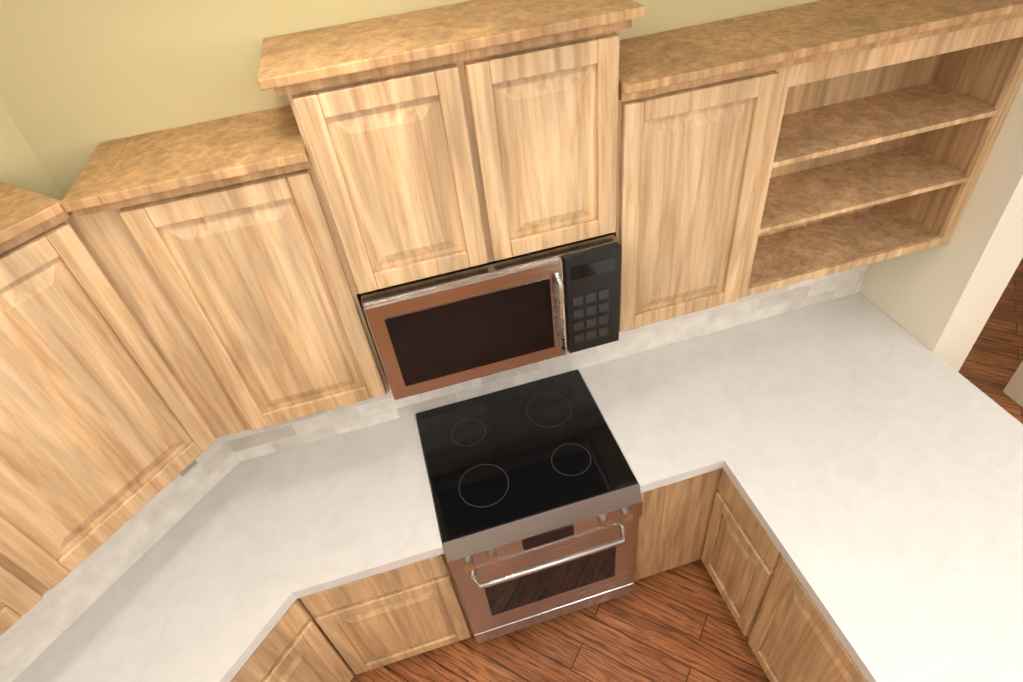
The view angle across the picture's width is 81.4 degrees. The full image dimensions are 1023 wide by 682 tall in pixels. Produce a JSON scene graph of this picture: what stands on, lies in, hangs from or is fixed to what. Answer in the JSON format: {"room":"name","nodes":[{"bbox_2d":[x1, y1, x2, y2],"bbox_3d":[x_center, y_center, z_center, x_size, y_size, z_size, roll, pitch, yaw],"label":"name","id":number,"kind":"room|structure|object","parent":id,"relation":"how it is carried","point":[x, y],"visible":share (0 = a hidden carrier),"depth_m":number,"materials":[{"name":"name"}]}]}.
{"room":"kitchen","nodes":[
{"label":"kitchen","id":0,"kind":"room"},
{"bbox_2d":[0,0,1022,421],"bbox_3d":[2.531,1.931,-0.506,12.501,3.060,11.740,17,47,25],"label":"wall","id":1,"kind":"structure","parent":0,"point":[80,80],"depth_m":1.63,"materials":[{"name":"beige paint"}]},
{"bbox_2d":[0,508,74,635],"bbox_3d":[-1.603,0.511,1.231,0.351,0.875,0.727,17,47,25],"label":"upper cabinet","id":2,"kind":"object","parent":1,"relation":"attached to","point":[29,568],"depth_m":1.55,"materials":[{"name":"brown wood"}]},
{"bbox_2d":[0,182,199,567],"bbox_3d":[-1.330,0.167,1.574,0.351,0.875,0.660,17,47,25],"label":"upper cabinet","id":3,"kind":"object","parent":1,"relation":"attached to","point":[86,443],"depth_m":1.54,"materials":[{"name":"brown wood"}]},
{"bbox_2d":[0,436,239,681],"bbox_3d":[-1.812,1.129,1.594,0.008,0.478,2.568,17,47,25],"label":"backsplash","id":4,"kind":"structure","parent":1,"relation":"attached to","point":[36,630],"depth_m":2.13,"materials":[{"name":"tile"}]},
{"bbox_2d":[180,460,196,475],"bbox_3d":[-1.261,0.460,2.286,0.007,0.115,0.072,17,47,25],"label":"electrical outlet","id":5,"kind":"object","parent":4,"relation":"attached to","point":[188,468],"visible":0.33,"depth_m":2.30,"materials":[{"name":"beige plastic"}]},
{"bbox_2d":[28,136,251,454],"bbox_3d":[-1.017,-0.084,1.806,0.373,0.875,0.378,17,47,25],"label":"upper cabinet","id":6,"kind":"object","parent":1,"relation":"attached to","point":[174,302],"depth_m":1.58,"materials":[{"name":"brown wood"}]},
{"bbox_2d":[116,118,389,429],"bbox_3d":[-0.743,-0.185,1.876,0.580,0.875,0.579,17,47,25],"label":"upper cabinet","id":7,"kind":"object","parent":1,"relation":"attached to","point":[239,235],"depth_m":1.65,"materials":[{"name":"brown wood"}]},
{"bbox_2d":[224,0,659,303],"bbox_3d":[-0.140,-0.577,1.762,0.833,0.625,0.833,17,47,25],"label":"upper cabinet","id":8,"kind":"object","parent":1,"relation":"attached to","point":[453,137],"depth_m":1.57,"materials":[{"name":"brown wood"}]},
{"bbox_2d":[361,233,620,399],"bbox_3d":[-0.073,-0.156,2.072,0.816,0.414,0.442,-15,42,-8],"label":"microwave","id":9,"kind":"object","parent":8,"relation":"attached to","point":[455,327],"visible":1,"depth_m":1.90,"materials":[{"name":"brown metal"}]},
{"bbox_2d":[224,264,868,461],"bbox_3d":[0.255,-0.042,2.585,3.000,0.478,0.008,-15,42,-8],"label":"backsplash","id":10,"kind":"structure","parent":1,"relation":"attached to","point":[249,444],"depth_m":2.69,"materials":[{"name":"tile"}]},
{"bbox_2d":[619,20,815,331],"bbox_3d":[0.539,-0.515,2.049,0.611,0.875,0.586,17,47,25],"label":"upper cabinet","id":11,"kind":"object","parent":1,"relation":"attached to","point":[708,123],"depth_m":1.83,"materials":[{"name":"brown wood"}]},
{"bbox_2d":[724,20,759,23],"bbox_3d":[0.780,-0.583,2.088,0.264,0.875,0.246,17,47,25],"label":"upper cabinet","id":12,"kind":"object","parent":1,"relation":"attached to","point":[725,21],"depth_m":1.87,"materials":[{"name":"brown wood"}]},
{"bbox_2d":[725,0,979,283],"bbox_3d":[1.174,-0.798,2.268,0.681,0.875,0.680,17,47,25],"label":"upper cabinet","id":13,"kind":"object","parent":1,"relation":"attached to","point":[883,79],"depth_m":2.15,"materials":[{"name":"brown wood"}]},
{"bbox_2d":[900,0,1022,247],"bbox_3d":[1.654,-0.813,2.211,0.246,0.875,0.263,17,47,25],"label":"upper cabinet","id":14,"kind":"object","parent":1,"relation":"attached to","point":[993,81],"depth_m":2.11,"materials":[{"name":"brown wood"}]},
{"bbox_2d":[350,258,1022,681],"bbox_3d":[3.017,2.496,1.139,14.600,0.060,13.700,17,47,25],"label":"floor","id":15,"kind":"structure","parent":0,"point":[676,624],"depth_m":2.75,"materials":[{"name":"brown wood"}]},
{"bbox_2d":[230,598,358,681],"bbox_3d":[-1.145,1.347,2.351,0.631,0.876,0.635,17,47,25],"label":"base cabinet","id":16,"kind":"object","parent":15,"relation":"on","point":[296,645],"visible":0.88,"depth_m":2.16,"materials":[{"name":"brown wood"}]},
{"bbox_2d":[299,440,472,674],"bbox_3d":[-0.556,0.958,2.694,0.852,0.876,0.852,17,47,25],"label":"base cabinet","id":17,"kind":"object","parent":15,"relation":"on","point":[388,617],"depth_m":2.37,"materials":[{"name":"brown wood"}]},
{"bbox_2d":[416,370,642,643],"bbox_3d":[0.088,0.805,2.721,0.762,0.938,0.750,-15,42,-8],"label":"range","id":18,"kind":"object","parent":15,"relation":"on","point":[537,497],"visible":1,"depth_m":2.39,"materials":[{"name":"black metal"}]},
{"bbox_2d":[634,468,722,580],"bbox_3d":[0.624,0.645,2.863,0.723,0.876,0.723,17,47,25],"label":"base cabinet","id":19,"kind":"object","parent":15,"relation":"on","point":[674,521],"depth_m":2.57,"materials":[{"name":"brown wood"}]},
{"bbox_2d":[701,469,866,681],"bbox_3d":[1.269,1.146,2.206,1.222,0.876,1.217,17,47,25],"label":"base cabinet","id":20,"kind":"object","parent":15,"relation":"on","point":[784,626],"visible":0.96,"depth_m":1.93,"materials":[{"name":"brown wood"}]},
{"bbox_2d":[12,293,1022,681],"bbox_3d":[0.752,1.279,1.433,4.663,0.048,4.692,17,47,25],"label":"countertop","id":21,"kind":"structure","parent":20,"relation":"on","point":[864,453],"depth_m":2.21,"materials":[{"name":"stone"}]}
]}

